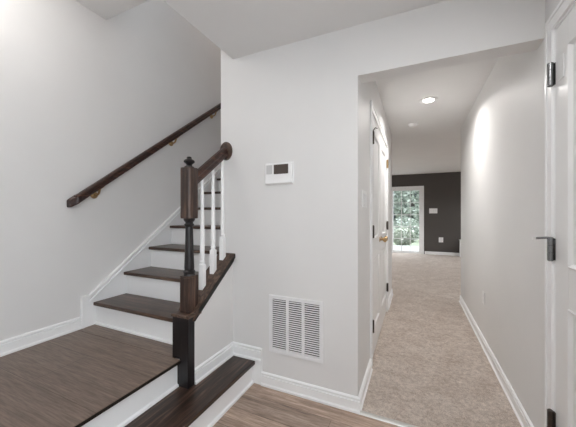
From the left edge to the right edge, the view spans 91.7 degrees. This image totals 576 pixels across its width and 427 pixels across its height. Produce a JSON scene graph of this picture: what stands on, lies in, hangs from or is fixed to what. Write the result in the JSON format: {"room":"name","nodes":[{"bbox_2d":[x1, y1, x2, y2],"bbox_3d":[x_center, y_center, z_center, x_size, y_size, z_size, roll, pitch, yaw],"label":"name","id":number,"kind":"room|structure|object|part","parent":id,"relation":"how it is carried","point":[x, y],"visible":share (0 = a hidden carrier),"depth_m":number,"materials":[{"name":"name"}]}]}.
{"room":"entrance hall","nodes":[
{"label":"entrance hall","id":0,"kind":"room"},
{"bbox_2d":[0,0,220,340],"bbox_3d":[-1.417,-1.350,2.841,0.100,5.200,7.200,0,0,24],"label":"wall","id":1,"kind":"structure","parent":0,"point":[83,94],"depth_m":2.25,"materials":[{"name":"paint"}]},
{"bbox_2d":[0,317,81,356],"bbox_3d":[-2.223,0.863,0.920,0.022,0.095,2.835,0,0,24],"label":"baseboard","id":2,"kind":"structure","parent":1,"relation":"attached to","point":[14,344],"depth_m":1.96,"materials":[{"name":"paint"}]},
{"bbox_2d":[67,103,220,206],"bbox_3d":[-1.003,-1.242,3.505,0.103,2.389,3.081,0,0,24],"label":"wall handrail","id":3,"kind":"object","parent":1,"relation":"attached to","point":[92,190],"visible":0.72,"depth_m":2.53,"materials":[{"name":"brown wood"}]},
{"bbox_2d":[75,0,148,19],"bbox_3d":[-1.674,-1.813,0.783,1.135,0.300,3.040,0,0,24],"label":"ceiling","id":4,"kind":"structure","parent":0,"point":[106,9],"depth_m":2.24,"materials":[{"name":"paint"}]},
{"bbox_2d":[195,264,232,367],"bbox_3d":[-0.565,0.796,1.990,0.115,0.908,0.421,0,0,24],"label":"wall","id":5,"kind":"structure","parent":0,"point":[214,325],"depth_m":1.98,"materials":[{"name":"paint"}]},
{"bbox_2d":[195,342,233,384],"bbox_3d":[-0.502,1.034,1.962,0.022,0.095,0.421,0,0,24],"label":"baseboard","id":6,"kind":"structure","parent":5,"relation":"attached to","point":[207,367],"depth_m":1.93,"materials":[{"name":"paint"}]},
{"bbox_2d":[163,0,445,58],"bbox_3d":[-0.210,-1.370,0.254,1.967,0.360,3.289,0,0,24],"label":"ceiling","id":7,"kind":"structure","parent":0,"point":[239,28],"depth_m":1.69,"materials":[{"name":"paint"}]},
{"bbox_2d":[213,383,399,426],"bbox_3d":[-0.280,1.280,0.258,1.997,0.060,3.339,0,0,24],"label":"floor","id":8,"kind":"structure","parent":0,"point":[259,406],"depth_m":1.75,"materials":[{"name":"brown wood"}]},
{"bbox_2d":[124,356,254,426],"bbox_3d":[-1.050,1.165,0.629,0.288,0.169,3.276,0,0,24],"label":"step","id":9,"kind":"structure","parent":8,"relation":"on","point":[203,404],"depth_m":1.66,"materials":[{"name":"brown wood"}]},
{"bbox_2d":[171,142,234,388],"bbox_3d":[-0.574,0.262,1.960,0.156,1.637,0.485,0,0,24],"label":"balustrade","id":10,"kind":"object","parent":9,"relation":"on","point":[195,294],"visible":1,"depth_m":1.80,"materials":[{"name":"brown wood"}]},
{"bbox_3d":[-0.560,-0.347,2.005,0.061,0.314,0.384,0,0,24],"label":"handrail","id":11,"kind":"part","parent":10,"relation":"part of","materials":[{"name":"brown wood"}]},
{"bbox_3d":[-0.506,0.511,1.965,0.012,0.346,0.418,0,0,24],"label":"cove trim","id":12,"kind":"part","parent":10,"relation":"part of","materials":[{"name":"brown wood"}]},
{"bbox_3d":[-0.935,1.241,0.576,0.015,0.018,3.276,0,0,24],"label":"shoe molding","id":13,"kind":"part","parent":9,"relation":"part of","materials":[{"name":"paint"}]},
{"bbox_2d":[360,410,417,426],"bbox_3d":[0.854,1.244,1.570,0.894,0.013,0.032,0,0,24],"label":"trim","id":14,"kind":"structure","parent":8,"relation":"on","point":[364,413],"depth_m":1.68,"materials":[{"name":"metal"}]},
{"bbox_2d":[361,81,391,384],"bbox_3d":[0.991,-0.028,3.122,0.120,2.555,2.696,0,0,24],"label":"wall","id":15,"kind":"structure","parent":0,"point":[369,90],"depth_m":2.12,"materials":[{"name":"paint"}]},
{"bbox_2d":[362,190,366,207],"bbox_3d":[0.545,-0.102,1.982,0.011,0.116,0.165,0,0,24],"label":"light switch","id":16,"kind":"object","parent":15,"relation":"attached to","point":[364,193],"visible":1,"depth_m":1.94,"materials":[{"name":"white plastic"}]},
{"bbox_2d":[358,358,372,410],"bbox_3d":[0.558,1.202,1.996,0.022,0.095,0.518,0,0,24],"label":"baseboard","id":17,"kind":"structure","parent":15,"relation":"attached to","point":[363,390],"depth_m":1.95,"materials":[{"name":"paint"}]},
{"bbox_2d":[370,100,387,365],"bbox_3d":[0.918,0.173,2.941,0.133,2.153,1.505,0,0,24],"label":"trim","id":18,"kind":"structure","parent":15,"relation":"attached to","point":[373,115],"depth_m":2.29,"materials":[{"name":"paint"}]},
{"bbox_2d":[373,119,386,353],"bbox_3d":[0.838,0.203,2.602,0.104,2.057,0.681,0,0,24],"label":"door","id":19,"kind":"structure","parent":15,"relation":"in","point":[376,135],"depth_m":2.66,"materials":[{"name":"paint"}]},
{"bbox_3d":[0.822,-0.235,2.614,0.013,0.930,0.443,0,0,24],"label":"panel","id":20,"kind":"part","parent":19,"relation":"part of","materials":[{"name":"paint"}]},
{"bbox_3d":[0.822,0.706,2.614,0.013,0.612,0.443,0,0,24],"label":"panel","id":21,"kind":"part","parent":19,"relation":"part of","materials":[{"name":"paint"}]},
{"bbox_2d":[380,135,388,330],"bbox_3d":[1.121,0.203,3.224,0.104,2.057,0.680,0,0,24],"label":"door","id":22,"kind":"structure","parent":15,"relation":"in","point":[384,164],"depth_m":3.21,"materials":[{"name":"paint"}]},
{"bbox_3d":[1.101,-0.235,3.229,0.013,0.930,0.443,0,0,24],"label":"panel","id":23,"kind":"part","parent":22,"relation":"part of","materials":[{"name":"paint"}]},
{"bbox_3d":[1.101,0.706,3.229,0.013,0.612,0.443,0,0,24],"label":"panel","id":24,"kind":"part","parent":22,"relation":"part of","materials":[{"name":"paint"}]},
{"bbox_2d":[388,289,392,309],"bbox_3d":[1.451,1.202,3.961,0.022,0.095,0.788,0,0,24],"label":"baseboard","id":25,"kind":"structure","parent":15,"relation":"attached to","point":[391,292],"depth_m":3.93,"materials":[{"name":"paint"}]},
{"bbox_2d":[221,0,544,395],"bbox_3d":[0.396,-0.144,1.848,1.982,2.791,0.115,0,0,24],"label":"wall","id":26,"kind":"structure","parent":0,"point":[299,102],"depth_m":1.88,"materials":[{"name":"paint"}]},
{"bbox_2d":[233,341,261,384],"bbox_3d":[-0.311,1.118,2.095,0.260,0.264,0.022,0,0,24],"label":"baseboard","id":27,"kind":"structure","parent":26,"relation":"attached to","point":[254,353],"depth_m":2.07,"materials":[{"name":"paint"}]},
{"bbox_2d":[265,161,293,184],"bbox_3d":[-0.065,-0.284,1.979,0.224,0.156,0.028,0,0,24],"label":"thermostat","id":28,"kind":"object","parent":26,"relation":"attached to","point":[283,172],"visible":1,"depth_m":1.96,"materials":[{"name":"white plastic"}]},
{"bbox_3d":[-0.134,-0.312,1.998,0.047,0.064,0.004,0,0,24],"label":"button panel","id":29,"kind":"part","parent":28,"relation":"part of","materials":[{"name":"grey plastic"}]},
{"bbox_2d":[269,294,322,363],"bbox_3d":[0.049,0.789,1.937,0.406,0.408,0.010,0,0,24],"label":"air vent","id":30,"kind":"object","parent":26,"relation":"in","point":[295,324],"visible":1,"depth_m":1.93,"materials":[{"name":"white metal"}]},
{"bbox_3d":[-0.063,0.791,1.988,0.108,0.348,0.007,0,0,24],"label":"louver panel","id":31,"kind":"part","parent":30,"relation":"part of","materials":[{"name":"white metal"}]},
{"bbox_3d":[0.049,0.791,1.938,0.098,0.348,0.007,0,0,24],"label":"louver panel","id":32,"kind":"part","parent":30,"relation":"part of","materials":[{"name":"white metal"}]},
{"bbox_3d":[0.161,0.791,1.887,0.108,0.348,0.007,0,0,24],"label":"louver panel","id":33,"kind":"part","parent":30,"relation":"part of","materials":[{"name":"white metal"}]},
{"bbox_2d":[261,371,359,414],"bbox_3d":[0.128,1.202,1.895,0.706,0.095,0.022,0,0,24],"label":"baseboard","id":34,"kind":"structure","parent":26,"relation":"attached to","point":[351,403],"depth_m":1.88,"materials":[{"name":"paint"}]},
{"bbox_2d":[392,172,460,253],"bbox_3d":[4.431,-0.028,8.542,9.000,2.555,0.120,0,0,24],"label":"wall","id":35,"kind":"structure","parent":0,"point":[442,191],"depth_m":8.41,"materials":[{"name":"grey paint"}]},
{"bbox_2d":[392,186,423,253],"bbox_3d":[3.396,0.200,9.001,1.755,2.100,0.140,0,0,24],"label":"door","id":36,"kind":"structure","parent":35,"relation":"in","point":[407,201],"depth_m":8.80,"materials":[{"name":"paint"}]},
{"bbox_2d":[429,208,436,212],"bbox_3d":[4.397,-0.091,8.485,0.189,0.122,0.011,0,0,24],"label":"light switch","id":37,"kind":"object","parent":35,"relation":"attached to","point":[431,210],"visible":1,"depth_m":8.48,"materials":[{"name":"white plastic"}]},
{"bbox_2d":[425,251,458,255],"bbox_3d":[4.357,1.202,8.498,8.900,0.095,0.022,0,0,24],"label":"baseboard","id":38,"kind":"structure","parent":35,"relation":"attached to","point":[426,252],"depth_m":8.38,"materials":[{"name":"paint"}]},
{"bbox_2d":[376,57,498,174],"bbox_3d":[2.845,-1.265,5.052,9.000,0.120,7.746,0,0,24],"label":"ceiling","id":39,"kind":"structure","parent":0,"point":[457,88],"depth_m":3.34,"materials":[{"name":"paint"}]},
{"bbox_2d":[408,123,417,127],"bbox_3d":[1.684,-1.185,3.768,0.116,0.040,0.116,0,0,24],"label":"smoke detector","id":40,"kind":"object","parent":39,"relation":"attached to","point":[411,125],"visible":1,"depth_m":3.74,"materials":[{"name":"white plastic"}]},
{"bbox_2d":[419,96,437,103],"bbox_3d":[1.491,-1.200,2.968,0.180,0.010,0.180,0,0,24],"label":"recessed light","id":41,"kind":"object","parent":39,"relation":"in","point":[431,99],"visible":1,"depth_m":2.95,"materials":[{"name":"white plastic"}]},
{"bbox_2d":[362,252,520,426],"bbox_3d":[2.810,1.277,4.975,9.000,0.066,7.816,0,0,24],"label":"floor","id":42,"kind":"structure","parent":0,"point":[431,368],"depth_m":2.37,"materials":[{"name":"beige carpet"}]},
{"bbox_2d":[459,239,460,256],"bbox_3d":[5.268,0.997,7.887,0.755,0.494,0.140,0,0,24],"label":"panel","id":43,"kind":"object","parent":42,"relation":"on","point":[459,239],"visible":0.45,"depth_m":8.04,"materials":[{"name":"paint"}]},
{"bbox_2d":[461,0,560,426],"bbox_3d":[1.230,-0.028,1.143,0.120,2.555,6.100,0,0,24],"label":"wall","id":44,"kind":"structure","parent":0,"point":[503,131],"depth_m":1.91,"materials":[{"name":"paint"}]},
{"bbox_2d":[482,291,484,304],"bbox_3d":[1.832,0.790,2.622,0.009,0.116,0.072,0,0,24],"label":"wall outlet","id":45,"kind":"object","parent":44,"relation":"attached to","point":[483,292],"visible":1,"depth_m":2.61,"materials":[{"name":"white plastic"}]},
{"bbox_2d":[459,295,533,426],"bbox_3d":[1.841,1.202,2.659,0.022,0.095,2.854,0,0,24],"label":"baseboard","id":46,"kind":"structure","parent":44,"relation":"attached to","point":[524,420],"depth_m":2.05,"materials":[{"name":"paint"}]},
{"bbox_2d":[532,4,575,426],"bbox_3d":[1.046,0.198,0.937,0.115,2.080,0.827,0,0,24],"label":"door","id":47,"kind":"structure","parent":44,"relation":"in","point":[562,73],"depth_m":1.21,"materials":[{"name":"paint"}]},
{"bbox_3d":[1.064,-0.243,0.916,0.013,0.947,0.574,0,0,24],"label":"panel","id":48,"kind":"part","parent":47,"relation":"part of","materials":[{"name":"paint"}]},
{"bbox_3d":[1.064,0.709,0.916,0.013,0.618,0.574,0,0,24],"label":"panel","id":49,"kind":"part","parent":47,"relation":"part of","materials":[{"name":"paint"}]},
{"bbox_2d":[545,0,575,426],"bbox_3d":[1.109,0.165,0.895,0.133,2.171,0.960,0,0,24],"label":"trim","id":50,"kind":"structure","parent":44,"relation":"attached to","point":[564,7],"depth_m":1.30,"materials":[{"name":"paint"}]},
{"bbox_3d":[-1.732,1.098,0.787,1.025,0.305,3.000,0,0,24],"label":"wall","id":51,"kind":"structure","parent":0,"visible":0},
{"bbox_2d":[0,324,180,426],"bbox_3d":[-1.708,0.996,0.760,1.086,0.171,2.970,0,0,24],"label":"landing","id":52,"kind":"object","parent":51,"relation":"on","point":[94,375],"visible":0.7,"depth_m":1.56,"materials":[{"name":"brown wood"}]},
{"bbox_3d":[-1.250,0.921,0.463,0.006,0.017,2.808,0,0,24],"label":"nosing trim","id":53,"kind":"part","parent":52,"relation":"part of","materials":[{"name":"brown wood"}]},
{"bbox_3d":[-1.269,1.072,0.471,0.014,0.018,2.808,0,0,24],"label":"shoe molding","id":54,"kind":"part","parent":52,"relation":"part of","materials":[{"name":"paint"}]},
{"bbox_2d":[80,167,220,344],"bbox_3d":[-0.674,-0.117,3.121,1.016,2.053,2.455,0,0,24],"label":"staircase","id":55,"kind":"structure","parent":52,"relation":"on","point":[113,304],"depth_m":2.45,"materials":[{"name":"brown wood"}]},
{"bbox_3d":[-1.130,0.901,2.097,0.993,0.018,0.014,0,0,24],"label":"shoe molding","id":56,"kind":"part","parent":55,"relation":"part of","materials":[{"name":"paint"}]}
]}

